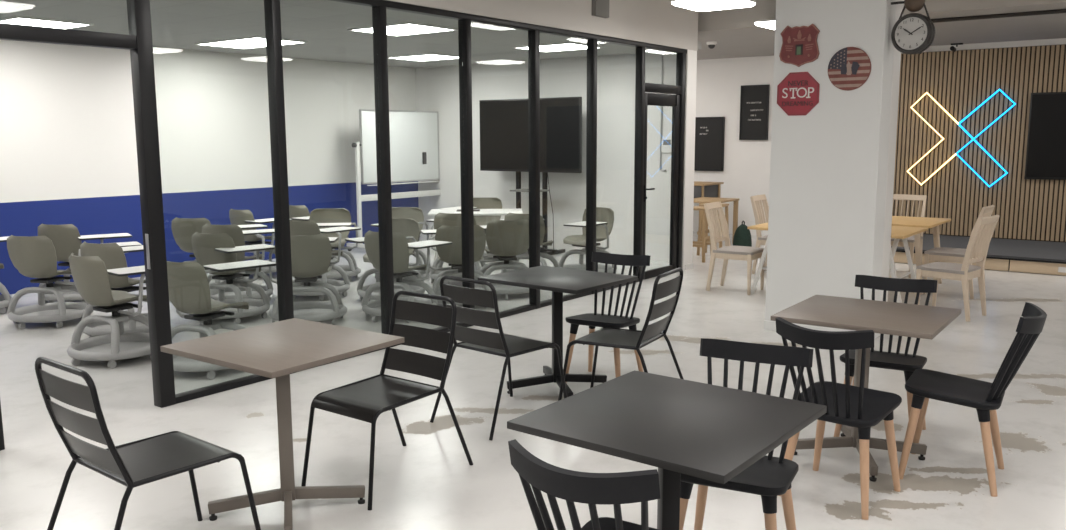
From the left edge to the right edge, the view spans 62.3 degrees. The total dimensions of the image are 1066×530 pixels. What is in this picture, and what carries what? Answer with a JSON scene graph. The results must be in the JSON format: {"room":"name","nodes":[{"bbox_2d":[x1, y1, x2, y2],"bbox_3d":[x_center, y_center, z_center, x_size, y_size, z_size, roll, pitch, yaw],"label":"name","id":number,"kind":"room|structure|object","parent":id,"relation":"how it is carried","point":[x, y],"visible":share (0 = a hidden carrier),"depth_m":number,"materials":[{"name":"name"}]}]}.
{"room":"school cafeteria","nodes":[
{"label":"school cafeteria","id":0,"kind":"room"},
{"bbox_2d":[0,40,418,294],"bbox_3d":[-6.184,-0.991,9.023,0.120,2.800,14.100,6,10,36],"label":"wall","id":1,"kind":"structure","parent":0,"point":[68,148],"depth_m":11.10,"materials":[{"name":"white paint"}]},
{"bbox_2d":[0,0,701,67],"bbox_3d":[-4.191,-2.215,7.318,5.230,0.100,14.280,6,10,36],"label":"ceiling","id":2,"kind":"structure","parent":0,"point":[179,24],"depth_m":9.15,"materials":[{"name":"paint"}]},
{"bbox_2d":[0,16,93,28],"bbox_3d":[-4.837,-2.336,8.560,0.888,0.016,0.708,6,10,36],"label":"recessed light","id":3,"kind":"object","parent":2,"relation":"in","point":[20,20],"visible":0.68,"depth_m":8.40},
{"bbox_2d":[194,36,307,48],"bbox_3d":[-3.308,-2.601,10.331,1.198,0.016,0.708,6,10,36],"label":"recessed light","id":4,"kind":"object","parent":2,"relation":"in","point":[254,41],"visible":0.9,"depth_m":10.26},
{"bbox_2d":[200,38,302,47],"bbox_3d":[-3.308,-2.603,10.331,1.150,0.012,0.660,6,10,36],"label":"diffuser","id":5,"kind":"object","parent":4,"relation":"attached to","point":[237,42],"depth_m":10.29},
{"bbox_2d":[347,22,457,35],"bbox_3d":[-1.343,-2.428,9.096,0.888,0.016,0.708,6,10,36],"label":"recessed light","id":6,"kind":"object","parent":2,"relation":"in","point":[406,28],"visible":0.87,"depth_m":9.05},
{"bbox_2d":[388,53,458,60],"bbox_3d":[-1.489,-2.899,12.320,0.888,0.016,0.708,6,10,36],"label":"recessed light","id":7,"kind":"object","parent":2,"relation":"in","point":[431,56],"visible":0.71,"depth_m":12.27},
{"bbox_2d":[395,55,458,60],"bbox_3d":[-1.489,-2.901,12.319,0.840,0.012,0.660,6,10,36],"label":"diffuser","id":8,"kind":"object","parent":7,"relation":"attached to","point":[406,57],"depth_m":12.28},
{"bbox_2d":[512,42,603,51],"bbox_3d":[0.312,-2.711,10.984,0.888,0.016,0.708,6,10,36],"label":"recessed light","id":9,"kind":"object","parent":2,"relation":"in","point":[566,46],"visible":0.89,"depth_m":10.94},
{"bbox_2d":[521,44,597,51],"bbox_3d":[0.312,-2.712,10.983,0.840,0.012,0.660,6,10,36],"label":"diffuser","id":10,"kind":"object","parent":9,"relation":"attached to","point":[543,47],"depth_m":10.96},
{"bbox_2d":[0,231,1065,529],"bbox_3d":[1.485,0.910,5.833,16.600,0.100,18.000,6,10,36],"label":"floor","id":11,"kind":"structure","parent":0,"point":[429,482],"depth_m":5.17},
{"bbox_2d":[7,235,141,328],"bbox_3d":[-4.305,0.102,8.273,1.126,0.839,0.713,-6,10,-33],"label":"chair","id":12,"kind":"object","parent":11,"relation":"on","point":[32,256],"visible":0.91,"depth_m":7.96,"materials":[{"name":"grey plastic"}]},
{"bbox_2d":[8,302,93,322],"bbox_3d":[-4.476,0.444,8.209,0.712,0.081,0.712,2,8,12],"label":"tray","id":13,"kind":"object","parent":12,"relation":"on","point":[42,312],"depth_m":8.12,"materials":[{"name":"grey plastic"}]},
{"bbox_2d":[38,224,131,302],"bbox_3d":[-4.624,-0.030,9.172,1.044,0.836,0.712,2,8,12],"label":"chair","id":14,"kind":"object","parent":11,"relation":"on","point":[66,239],"visible":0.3,"depth_m":8.93,"materials":[{"name":"grey plastic"}]},
{"bbox_2d":[45,290,83,300],"bbox_3d":[-4.785,0.293,9.254,0.712,0.081,0.712,2,8,12],"label":"tray","id":15,"kind":"object","parent":14,"relation":"on","point":[68,295],"depth_m":8.94,"materials":[{"name":"grey plastic"}]},
{"bbox_2d":[67,253,150,368],"bbox_3d":[-3.205,0.309,6.811,0.745,0.836,0.735,5,10,33],"label":"chair","id":16,"kind":"object","parent":11,"relation":"on","point":[90,275],"visible":0.91,"depth_m":6.62,"materials":[{"name":"grey plastic"}]},
{"bbox_2d":[67,333,150,360],"bbox_3d":[-3.224,0.637,6.859,0.712,0.081,0.712,5,10,33],"label":"tray","id":17,"kind":"object","parent":16,"relation":"on","point":[131,345],"depth_m":6.84,"materials":[{"name":"grey plastic"}]},
{"bbox_2d":[80,241,148,337],"bbox_3d":[-3.597,0.177,7.736,0.712,0.839,1.005,-4,9,-26],"label":"chair","id":18,"kind":"object","parent":11,"relation":"on","point":[112,254],"visible":0.46,"depth_m":7.36,"materials":[{"name":"grey plastic"}]},
{"bbox_2d":[83,313,148,335],"bbox_3d":[-3.532,0.521,7.657,0.712,0.081,0.712,3,9,22],"label":"tray","id":19,"kind":"object","parent":18,"relation":"on","point":[95,328],"depth_m":7.39,"materials":[{"name":"grey plastic"}]},
{"bbox_2d":[35,357,260,529],"bbox_3d":[-1.528,0.767,3.474,0.511,0.897,0.725,6,11,38],"label":"chair","id":20,"kind":"object","parent":11,"relation":"on","point":[133,464],"visible":1,"depth_m":3.34,"materials":[{"name":"black metal"}]},
{"bbox_2d":[171,217,267,282],"bbox_3d":[-3.552,-0.143,9.925,1.016,0.839,0.713,-6,10,-33],"label":"chair","id":21,"kind":"object","parent":11,"relation":"on","point":[183,229],"visible":0.3,"depth_m":9.59,"materials":[{"name":"grey plastic"}]},
{"bbox_2d":[167,260,275,378],"bbox_3d":[-2.312,0.327,6.675,0.729,0.839,1.114,4,9,29],"label":"chair","id":22,"kind":"object","parent":11,"relation":"on","point":[188,283],"visible":0.73,"depth_m":6.28,"materials":[{"name":"grey plastic"}]},
{"bbox_2d":[173,355,228,371],"bbox_3d":[-2.400,0.679,6.544,0.712,0.081,0.712,4,9,29],"label":"tray","id":23,"kind":"object","parent":22,"relation":"on","point":[182,364],"depth_m":6.22,"materials":[{"name":"grey plastic"}]},
{"bbox_2d":[192,232,274,323],"bbox_3d":[-2.805,0.099,8.250,0.709,0.839,0.885,-8,11,-43],"label":"chair","id":24,"kind":"object","parent":11,"relation":"on","point":[208,249],"visible":0.62,"depth_m":8.11,"materials":[{"name":"grey plastic"}]},
{"bbox_2d":[214,298,269,318],"bbox_3d":[-2.862,0.416,8.359,0.712,0.081,0.712,3,9,22],"label":"tray","id":25,"kind":"object","parent":24,"relation":"on","point":[256,306],"depth_m":8.34,"materials":[{"name":"grey plastic"}]},
{"bbox_2d":[202,223,274,300],"bbox_3d":[-3.009,-0.034,9.165,0.867,0.839,0.721,-6,10,-32],"label":"chair","id":26,"kind":"object","parent":11,"relation":"on","point":[233,230],"visible":0.41,"depth_m":8.94,"materials":[{"name":"grey plastic"}]},
{"bbox_2d":[210,285,272,299],"bbox_3d":[-3.073,0.298,9.171,0.712,0.081,0.712,2,9,17],"label":"tray","id":27,"kind":"object","parent":26,"relation":"on","point":[253,294],"depth_m":9.19,"materials":[{"name":"grey plastic"}]},
{"bbox_2d":[229,208,292,277],"bbox_3d":[-3.387,-0.284,10.889,0.811,0.839,0.712,6,10,36],"label":"chair","id":28,"kind":"object","parent":11,"relation":"on","point":[238,217],"visible":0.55,"depth_m":10.68,"materials":[{"name":"grey plastic"}]},
{"bbox_2d":[245,261,275,273],"bbox_3d":[-3.425,0.037,10.966,0.712,0.081,0.712,6,10,36],"label":"tray","id":29,"kind":"object","parent":28,"relation":"on","point":[265,269],"depth_m":10.73,"materials":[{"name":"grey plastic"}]},
{"bbox_2d":[160,318,403,529],"bbox_3d":[-1.127,0.734,4.066,0.775,0.780,0.750,6,10,35],"label":"cafe table","id":30,"kind":"object","parent":11,"relation":"on","point":[276,350],"visible":1,"depth_m":3.96,"materials":[{"name":"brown laminate"}]},
{"bbox_2d":[268,234,346,324],"bbox_3d":[-2.115,0.086,8.321,0.712,0.839,1.072,-1,8,-8],"label":"chair","id":31,"kind":"object","parent":11,"relation":"on","point":[311,255],"visible":0.75,"depth_m":7.96,"materials":[{"name":"grey plastic"}]},
{"bbox_2d":[268,301,346,321],"bbox_3d":[-2.088,0.437,8.193,0.712,0.081,0.712,-1,8,-8],"label":"tray","id":32,"kind":"object","parent":31,"relation":"on","point":[315,311],"depth_m":8.26,"materials":[{"name":"grey plastic"}]},
{"bbox_2d":[290,221,360,300],"bbox_3d":[-2.306,-0.092,9.530,0.712,0.836,0.856,4,9,27],"label":"chair","id":33,"kind":"object","parent":11,"relation":"on","point":[297,228],"visible":0.3,"depth_m":9.31,"materials":[{"name":"grey plastic"}]},
{"bbox_2d":[292,279,349,295],"bbox_3d":[-2.337,0.245,9.515,0.712,0.081,0.712,4,9,27],"label":"tray","id":34,"kind":"object","parent":33,"relation":"on","point":[340,285],"depth_m":9.46,"materials":[{"name":"grey plastic"}]},
{"bbox_2d":[309,208,360,281],"bbox_3d":[-2.418,-0.226,10.461,0.712,0.839,0.921,-1,8,-8],"label":"chair","id":35,"kind":"object","parent":11,"relation":"on","point":[325,217],"visible":0.44,"depth_m":10.72,"materials":[{"name":"grey plastic"}]},
{"bbox_2d":[318,265,360,278],"bbox_3d":[-2.431,0.085,10.611,0.712,0.081,0.712,-1,8,-8],"label":"tray","id":36,"kind":"object","parent":35,"relation":"on","point":[350,271],"depth_m":10.44,"materials":[{"name":"grey plastic"}]},
{"bbox_2d":[345,218,424,300],"bbox_3d":[-1.566,-0.022,9.046,0.712,0.839,1.119,3,9,22],"label":"chair","id":37,"kind":"object","parent":11,"relation":"on","point":[410,228],"visible":0.36,"depth_m":9.29,"materials":[{"name":"grey plastic"}]},
{"bbox_2d":[357,284,424,298],"bbox_3d":[-1.489,0.276,9.281,0.712,0.081,0.712,3,9,22],"label":"tray","id":38,"kind":"object","parent":37,"relation":"on","point":[361,289],"depth_m":9.18,"materials":[{"name":"grey plastic"}]},
{"bbox_2d":[301,290,472,509],"bbox_3d":[-0.731,0.626,4.415,0.511,0.897,0.725,6,10,36],"label":"chair","id":39,"kind":"object","parent":11,"relation":"on","point":[366,399],"visible":0.98,"depth_m":4.48,"materials":[{"name":"black metal"}]},
{"bbox_2d":[347,109,440,250],"bbox_3d":[-2.026,-1.331,13.668,0.550,2.096,1.950,6,10,36],"label":"whiteboard","id":40,"kind":"object","parent":11,"relation":"on","point":[412,133],"visible":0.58,"depth_m":13.59,"materials":[{"name":"white ceramic"}]},
{"bbox_2d":[371,207,430,278],"bbox_3d":[-1.603,-0.235,10.502,0.712,0.839,1.133,0,8,2],"label":"chair","id":41,"kind":"object","parent":11,"relation":"on","point":[416,213],"visible":0.12,"depth_m":10.88,"materials":[{"name":"grey plastic"}]},
{"bbox_2d":[375,263,430,275],"bbox_3d":[-1.595,0.060,10.757,0.712,0.081,0.712,0,8,2],"label":"tray","id":42,"kind":"object","parent":41,"relation":"on","point":[421,272],"depth_m":10.58,"materials":[{"name":"grey plastic"}]},
{"bbox_2d":[361,230,452,322],"bbox_3d":[-1.233,0.077,8.347,0.799,0.836,0.712,4,9,27],"label":"chair","id":43,"kind":"object","parent":11,"relation":"on","point":[401,247],"visible":0.7,"depth_m":8.21,"materials":[{"name":"grey plastic"}]},
{"bbox_2d":[362,297,436,315],"bbox_3d":[-1.270,0.402,8.414,0.712,0.081,0.712,4,9,27],"label":"tray","id":44,"kind":"object","parent":43,"relation":"on","point":[373,307],"depth_m":8.48,"materials":[{"name":"grey plastic"}]},
{"bbox_2d":[175,278,638,403],"bbox_3d":[-0.560,0.523,8.042,0.080,0.042,5.915,6,10,36],"label":"trim","id":45,"kind":"structure","parent":11,"relation":"on","point":[251,379],"depth_m":6.17,"materials":[{"name":"black metal"}]},
{"bbox_2d":[420,225,491,307],"bbox_3d":[-0.769,-0.030,9.080,0.712,0.839,1.051,-2,9,-13],"label":"chair","id":46,"kind":"object","parent":11,"relation":"on","point":[451,254],"visible":0.5,"depth_m":8.69,"materials":[{"name":"grey plastic"}]},
{"bbox_2d":[427,287,491,304],"bbox_3d":[-0.729,0.319,8.964,0.712,0.081,0.712,-1,8,-5],"label":"tray","id":47,"kind":"object","parent":46,"relation":"on","point":[438,293],"depth_m":8.73,"materials":[{"name":"grey plastic"}]},
{"bbox_2d":[426,213,486,284],"bbox_3d":[-0.944,-0.229,10.444,0.722,0.839,0.982,-6,10,-33],"label":"chair","id":48,"kind":"object","parent":11,"relation":"on","point":[447,219],"visible":0.25,"depth_m":10.09,"materials":[{"name":"grey plastic"}]},
{"bbox_2d":[429,268,486,281],"bbox_3d":[-0.869,0.113,10.379,0.712,0.081,0.712,1,8,7],"label":"tray","id":49,"kind":"object","parent":48,"relation":"on","point":[433,274],"depth_m":10.20,"materials":[{"name":"grey plastic"}]},
{"bbox_2d":[440,197,501,256],"bbox_3d":[-0.815,-0.514,12.390,0.964,0.834,0.712,0,8,2],"label":"chair","id":50,"kind":"object","parent":11,"relation":"on","point":[478,202],"visible":0.22,"depth_m":12.57,"materials":[{"name":"grey plastic"}]},
{"bbox_2d":[427,209,522,260],"bbox_3d":[-0.739,-0.338,11.502,1.200,0.754,0.700,-1,8,-2],"label":"desk","id":51,"kind":"object","parent":11,"relation":"on","point":[477,212],"visible":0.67,"depth_m":11.35,"materials":[{"name":"white paint"}]},
{"bbox_2d":[430,276,566,439],"bbox_3d":[-0.196,0.488,5.342,0.511,0.897,0.725,7,11,40],"label":"chair","id":52,"kind":"object","parent":11,"relation":"on","point":[502,344],"visible":0.96,"depth_m":5.13,"materials":[{"name":"black metal"}]},
{"bbox_2d":[474,219,528,299],"bbox_3d":[-0.339,-0.105,9.566,0.791,0.836,0.859,-2,8,-11],"label":"chair","id":53,"kind":"object","parent":11,"relation":"on","point":[506,239],"visible":0.74,"depth_m":9.26,"materials":[{"name":"grey plastic"}]},
{"bbox_2d":[474,283,528,293],"bbox_3d":[-0.285,0.232,9.550,0.712,0.081,0.712,-2,8,-11],"label":"tray","id":54,"kind":"object","parent":53,"relation":"on","point":[500,288],"depth_m":9.24,"materials":[{"name":"grey plastic"}]},
{"bbox_2d":[501,213,558,272],"bbox_3d":[-0.084,-0.219,10.352,0.712,0.839,0.973,-4,9,-26],"label":"chair","id":55,"kind":"object","parent":11,"relation":"on","point":[510,216],"visible":0.25,"depth_m":10.06,"materials":[{"name":"grey plastic"}]},
{"bbox_2d":[479,97,581,254],"bbox_3d":[-0.058,-1.279,12.741,1.800,2.215,0.620,6,10,36],"label":"display stand","id":56,"kind":"object","parent":11,"relation":"on","point":[503,122],"visible":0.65,"depth_m":12.65,"materials":[{"name":"black metal"}]},
{"bbox_2d":[478,265,637,396],"bbox_3d":[0.166,0.464,5.879,0.810,0.780,0.685,6,11,39],"label":"cafe table","id":57,"kind":"object","parent":11,"relation":"on","point":[558,280],"visible":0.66,"depth_m":5.87,"materials":[{"name":"grey laminate"}]},
{"bbox_2d":[508,439,659,529],"bbox_3d":[0.234,0.905,2.543,0.449,0.877,0.586,5,10,32],"label":"chair","id":58,"kind":"object","parent":11,"relation":"on","point":[592,489],"visible":1,"depth_m":2.26,"materials":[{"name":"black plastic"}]},
{"bbox_2d":[559,207,617,272],"bbox_3d":[0.581,-0.237,10.460,0.712,0.839,1.067,4,9,26],"label":"chair","id":59,"kind":"object","parent":11,"relation":"on","point":[604,216],"visible":0.59,"depth_m":10.66,"materials":[{"name":"grey plastic"}]},
{"bbox_2d":[560,263,616,272],"bbox_3d":[0.661,0.065,10.666,0.712,0.081,0.712,8,12,44],"label":"tray","id":60,"kind":"object","parent":59,"relation":"on","point":[580,266],"depth_m":10.88,"materials":[{"name":"grey plastic"}]},
{"bbox_2d":[565,252,649,382],"bbox_3d":[0.525,0.377,6.150,0.449,0.877,0.586,4,9,29],"label":"chair","id":61,"kind":"object","parent":11,"relation":"on","point":[593,320],"visible":0.82,"depth_m":6.20,"materials":[{"name":"black plastic"}]},
{"bbox_2d":[558,267,683,400],"bbox_3d":[0.581,0.460,5.517,0.725,0.897,0.511,5,10,30],"label":"chair","id":62,"kind":"object","parent":11,"relation":"on","point":[605,336],"visible":0.97,"depth_m":5.43,"materials":[{"name":"black metal"}]},
{"bbox_2d":[507,370,826,529],"bbox_3d":[0.464,0.882,3.009,0.770,0.780,0.795,6,10,37],"label":"cafe table","id":63,"kind":"object","parent":11,"relation":"on","point":[676,426],"visible":1,"depth_m":2.87,"materials":[{"name":"grey laminate"}]},
{"bbox_2d":[694,181,723,223],"bbox_3d":[2.570,-0.952,15.031,1.100,0.914,0.750,6,10,36],"label":"cabinet","id":64,"kind":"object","parent":11,"relation":"on","point":[701,189],"depth_m":14.61,"materials":[{"name":"brown wood"}]},
{"bbox_2d":[694,197,739,243],"bbox_3d":[2.752,-0.670,13.785,0.620,0.714,0.850,6,10,36],"label":"table","id":65,"kind":"object","parent":11,"relation":"on","point":[702,200],"visible":0.35,"depth_m":13.87,"materials":[{"name":"brown wood"}]},
{"bbox_2d":[704,201,764,294],"bbox_3d":[2.213,-0.197,9.726,0.583,0.963,0.439,6,10,34],"label":"dining chair","id":66,"kind":"object","parent":11,"relation":"on","point":[746,253],"visible":0.93,"depth_m":9.66,"materials":[{"name":"brown wood"}]},
{"bbox_2d":[713,246,763,254],"bbox_3d":[2.268,-0.171,9.691,0.449,0.052,0.439,6,10,34],"label":"seat cushion","id":67,"kind":"object","parent":66,"relation":"on","point":[727,250],"depth_m":9.58,"materials":[{"name":"beige fabric"}]},
{"bbox_2d":[733,221,751,246],"bbox_3d":[3.195,-0.470,13.433,0.272,0.420,0.346,6,10,36],"label":"bag","id":68,"kind":"object","parent":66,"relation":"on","point":[742,236],"visible":0.91,"depth_m":13.33,"materials":[{"name":"fabric"}]},
{"bbox_2d":[679,338,812,529],"bbox_3d":[0.806,0.774,3.425,0.449,0.877,0.586,4,9,26],"label":"chair","id":69,"kind":"object","parent":11,"relation":"on","point":[769,477],"visible":0.6,"depth_m":3.46,"materials":[{"name":"black plastic"}]},
{"bbox_2d":[750,194,768,273],"bbox_3d":[3.006,-0.368,10.871,0.583,0.963,0.439,6,10,36],"label":"dining chair","id":70,"kind":"object","parent":11,"relation":"on","point":[757,206],"visible":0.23,"depth_m":10.89,"materials":[{"name":"brown wood"}]},
{"bbox_2d":[747,223,927,302],"bbox_3d":[3.192,-0.028,9.315,1.584,0.746,0.950,6,10,36],"label":"trestle table","id":71,"kind":"object","parent":11,"relation":"on","point":[897,232],"visible":0.26,"depth_m":9.15,"materials":[{"name":"brown wood"}]},
{"bbox_2d":[775,317,901,519],"bbox_3d":[1.420,0.671,4.118,0.449,0.877,0.586,7,11,40],"label":"chair","id":72,"kind":"object","parent":11,"relation":"on","point":[860,407],"visible":0.78,"depth_m":3.97,"materials":[{"name":"black plastic"}]},
{"bbox_2d":[771,295,960,481],"bbox_3d":[1.754,0.633,4.676,0.775,0.780,0.740,6,10,35],"label":"cafe table","id":73,"kind":"object","parent":11,"relation":"on","point":[882,317],"visible":0.76,"depth_m":4.60,"materials":[{"name":"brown laminate"}]},
{"bbox_2d":[834,275,937,436],"bbox_3d":[2.027,0.530,5.061,0.449,0.877,0.586,5,10,30],"label":"chair","id":74,"kind":"object","parent":11,"relation":"on","point":[908,363],"visible":0.66,"depth_m":5.11,"materials":[{"name":"black plastic"}]},
{"bbox_2d":[891,194,926,277],"bbox_3d":[4.516,-0.366,10.816,0.439,0.963,0.583,6,10,36],"label":"dining chair","id":75,"kind":"object","parent":11,"relation":"on","point":[911,241],"visible":0.3,"depth_m":10.85,"materials":[{"name":"brown wood"}]},
{"bbox_2d":[892,216,950,294],"bbox_3d":[3.882,-0.162,10.175,1.500,0.752,0.980,6,10,36],"label":"table","id":76,"kind":"object","parent":11,"relation":"on","point":[924,222],"visible":0.34,"depth_m":9.65,"materials":[{"name":"brown wood"}]},
{"bbox_2d":[915,215,998,321],"bbox_3d":[3.992,0.003,8.308,0.439,0.963,0.583,-8,11,-43],"label":"dining chair","id":77,"kind":"object","parent":11,"relation":"on","point":[978,245],"visible":0.91,"depth_m":8.16,"materials":[{"name":"brown wood"}]},
{"bbox_2d":[916,262,980,274],"bbox_3d":[3.947,0.018,8.360,0.439,0.052,0.449,-8,11,-43],"label":"seat cushion","id":78,"kind":"object","parent":77,"relation":"on","point":[934,268],"depth_m":8.25,"materials":[{"name":"beige fabric"}]},
{"bbox_2d":[923,205,994,298],"bbox_3d":[4.545,-0.161,9.416,0.583,0.963,0.439,7,11,39],"label":"dining chair","id":79,"kind":"object","parent":11,"relation":"on","point":[945,254],"visible":0.56,"depth_m":9.29,"materials":[{"name":"brown wood"}]},
{"bbox_2d":[924,247,965,256],"bbox_3d":[4.494,-0.146,9.461,0.449,0.052,0.439,7,11,39],"label":"seat cushion","id":80,"kind":"object","parent":79,"relation":"on","point":[941,251],"depth_m":9.36,"materials":[{"name":"beige fabric"}]},
{"bbox_2d":[899,302,1046,496],"bbox_3d":[2.176,0.631,4.371,0.586,0.877,0.449,5,10,32],"label":"chair","id":81,"kind":"object","parent":11,"relation":"on","point":[924,384],"visible":0.97,"depth_m":4.31,"materials":[{"name":"black plastic"}]},
{"bbox_2d":[891,234,1065,275],"bbox_3d":[8.508,0.075,10.296,10.120,0.195,2.025,6,10,36],"label":"stage","id":82,"kind":"object","parent":11,"relation":"on","point":[1027,256],"visible":0.59,"depth_m":11.38,"materials":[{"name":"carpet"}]},
{"bbox_2d":[387,0,697,50],"bbox_3d":[-2.134,-2.242,5.560,0.146,0.755,13.770,6,10,36],"label":"wall","id":83,"kind":"structure","parent":0,"point":[659,22],"depth_m":9.27,"materials":[{"name":"grey paint"}]},
{"bbox_2d":[0,23,136,49],"bbox_3d":[-2.679,-1.281,4.932,0.080,0.080,0.925,6,10,36],"label":"trim","id":84,"kind":"structure","parent":83,"relation":"attached to","point":[13,32],"depth_m":4.95,"materials":[{"name":"black metal"}]},
{"bbox_2d":[127,0,175,407],"bbox_3d":[-2.369,-0.436,5.470,0.090,2.700,0.100,6,10,36],"label":"window frame post","id":85,"kind":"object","parent":83,"relation":"attached to","point":[138,11],"depth_m":5.44,"materials":[{"name":"black metal"}]},
{"bbox_2d":[264,0,295,373],"bbox_3d":[-1.787,-0.551,6.237,0.090,2.700,0.070,6,10,36],"label":"window frame post","id":86,"kind":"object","parent":83,"relation":"attached to","point":[272,13],"depth_m":6.18,"materials":[{"name":"black metal"}]},
{"bbox_2d":[372,6,394,347],"bbox_3d":[-1.187,-0.669,7.029,0.090,2.700,0.070,6,10,36],"label":"window frame post","id":87,"kind":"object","parent":83,"relation":"attached to","point":[379,16],"depth_m":6.98,"materials":[{"name":"black metal"}]},
{"bbox_2d":[458,19,474,325],"bbox_3d":[-0.587,-0.787,7.820,0.090,2.700,0.070,6,10,36],"label":"trim","id":88,"kind":"structure","parent":83,"relation":"attached to","point":[464,26],"depth_m":7.76,"materials":[{"name":"black metal"}]},
{"bbox_2d":[330,0,686,53],"bbox_3d":[-0.845,-2.093,7.290,0.090,0.050,9.020,6,10,36],"label":"trim","id":89,"kind":"structure","parent":83,"relation":"attached to","point":[390,5],"depth_m":7.97,"materials":[{"name":"black metal"}]},
{"bbox_2d":[528,30,539,308],"bbox_3d":[0.012,-0.905,8.612,0.090,2.700,0.070,6,10,36],"label":"trim","id":90,"kind":"structure","parent":83,"relation":"attached to","point":[533,35],"depth_m":8.56,"materials":[{"name":"black metal"}]},
{"bbox_2d":[586,39,596,293],"bbox_3d":[0.624,-1.026,9.419,0.090,2.700,0.070,6,10,36],"label":"trim","id":91,"kind":"structure","parent":83,"relation":"attached to","point":[591,120],"depth_m":9.37,"materials":[{"name":"black metal"}]},
{"bbox_2d":[633,47,645,280],"bbox_3d":[1.230,-1.145,10.218,0.090,2.700,0.070,6,10,36],"label":"trim","id":92,"kind":"structure","parent":83,"relation":"attached to","point":[640,51],"depth_m":10.17,"materials":[{"name":"black metal"}]},
{"bbox_2d":[416,49,696,269],"bbox_3d":[-0.006,-1.674,12.832,5.270,3.000,0.660,6,10,36],"label":"wall","id":93,"kind":"structure","parent":0,"point":[437,88],"depth_m":12.49,"materials":[{"name":"white paint"}]},
{"bbox_2d":[642,93,679,278],"bbox_3d":[1.556,-0.950,10.620,0.112,2.185,0.880,6,10,36],"label":"door","id":94,"kind":"structure","parent":93,"relation":"in","point":[654,99],"depth_m":10.81,"materials":[{"name":"black metal"}]},
{"bbox_2d":[676,53,685,267],"bbox_3d":[1.823,-1.262,11.002,0.090,2.700,0.090,6,10,36],"label":"trim","id":95,"kind":"structure","parent":93,"relation":"attached to","point":[680,57],"depth_m":10.93,"materials":[{"name":"black metal"}]},
{"bbox_2d":[765,0,895,338],"bbox_3d":[2.485,-1.142,7.397,0.900,3.500,0.280,6,10,36],"label":"wall column","id":96,"kind":"structure","parent":0,"point":[829,164],"depth_m":7.29,"materials":[{"name":"white paint"}]},
{"bbox_2d":[777,72,819,115],"bbox_3d":[2.213,-1.430,7.371,0.356,0.356,0.016,6,10,36],"label":"stop sign","id":97,"kind":"object","parent":96,"relation":"attached to","point":[798,92],"visible":1,"depth_m":7.36,"materials":[{"name":"red metal"}]},
{"bbox_2d":[779,24,819,66],"bbox_3d":[2.209,-1.817,7.314,0.336,0.343,0.020,6,10,36],"label":"sign","id":98,"kind":"object","parent":96,"relation":"attached to","point":[799,47],"visible":1,"depth_m":7.31,"materials":[{"name":"red metal"}]},
{"bbox_2d":[828,47,870,90],"bbox_3d":[2.543,-1.579,7.097,0.344,0.344,0.019,6,10,36],"label":"flag sign","id":99,"kind":"object","parent":96,"relation":"attached to","point":[849,68],"visible":1,"depth_m":7.09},
{"bbox_2d":[891,0,934,53],"bbox_3d":[2.953,-1.887,6.896,0.357,0.471,0.124,7,11,42],"label":"clock","id":100,"kind":"object","parent":96,"relation":"attached to","point":[913,33],"visible":1,"depth_m":6.85,"materials":[{"name":"black metal"}]},
{"bbox_2d":[693,38,1065,241],"bbox_3d":[6.840,-1.927,12.650,16.600,3.500,0.117,6,10,36],"label":"wall","id":101,"kind":"structure","parent":0,"point":[746,173],"depth_m":14.62,"materials":[{"name":"white paint"}]},
{"bbox_2d":[694,117,724,170],"bbox_3d":[3.026,-2.116,15.427,0.665,0.930,0.050,6,10,36],"label":"letter board","id":102,"kind":"object","parent":101,"relation":"attached to","point":[709,131],"visible":0.94,"depth_m":15.37,"materials":[{"name":"black fabric"}]},
{"bbox_2d":[739,84,769,139],"bbox_3d":[3.722,-2.562,14.833,0.490,0.910,0.050,6,10,36],"label":"letter board","id":103,"kind":"object","parent":101,"relation":"attached to","point":[754,99],"visible":1,"depth_m":14.82,"materials":[{"name":"black fabric"}]},
{"bbox_2d":[698,0,1065,31],"bbox_3d":[4.492,-2.950,9.341,16.600,0.500,0.030,6,10,36],"label":"trim","id":104,"kind":"structure","parent":101,"relation":"attached to","point":[735,18],"depth_m":10.60,"materials":[{"name":"paint"}]},
{"bbox_2d":[892,45,1065,241],"bbox_3d":[9.156,-1.485,10.874,10.306,2.700,0.020,6,10,36],"label":"wall slats","id":105,"kind":"structure","parent":101,"relation":"attached to","point":[1048,46],"depth_m":12.85,"materials":[{"name":"brown wood"}]},
{"bbox_2d":[907,89,1015,186],"bbox_3d":[6.268,-1.858,12.962,1.420,1.407,0.046,6,10,36],"label":"sign","id":106,"kind":"object","parent":105,"relation":"attached to","point":[997,91],"visible":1,"depth_m":12.92,"materials":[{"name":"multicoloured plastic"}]},
{"bbox_2d":[1024,92,1065,179],"bbox_3d":[7.731,-1.734,11.856,1.900,1.200,0.064,6,10,36],"label":"wall screen","id":107,"kind":"object","parent":105,"relation":"attached to","point":[1046,140],"visible":1,"depth_m":12.25,"materials":[{"name":"glass"}]},
{"bbox_2d":[697,2,1065,59],"bbox_3d":[5.656,-2.961,10.908,16.600,0.060,3.850,6,10,36],"label":"ceiling","id":108,"kind":"structure","parent":0,"point":[753,41],"depth_m":11.38,"materials":[{"name":"grey paint"}]},
{"bbox_2d":[931,9,1065,22],"bbox_3d":[7.152,-2.506,8.105,6.600,0.044,0.042,6,10,36],"label":"ceiling pipe","id":109,"kind":"object","parent":108,"relation":"attached to","point":[1057,11],"visible":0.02,"depth_m":9.61,"materials":[{"name":"black metal"}]},
{"bbox_2d":[878,0,903,336],"bbox_3d":[2.659,-1.169,7.577,0.840,3.500,0.220,6,10,36],"label":"wall","id":110,"kind":"structure","parent":0,"point":[899,7],"depth_m":7.36,"materials":[{"name":"white paint"}]},
{"bbox_3d":[3.563,-2.433,3.760,11.370,0.100,18.000,6,10,36],"label":"ceiling","id":111,"kind":"structure","parent":0,"visible":0},
{"bbox_2d":[671,0,755,10],"bbox_3d":[1.747,-2.785,8.495,0.630,0.560,0.630,6,10,36],"label":"lamp","id":112,"kind":"object","parent":111,"relation":"hanging from","point":[697,5],"visible":1,"depth_m":8.45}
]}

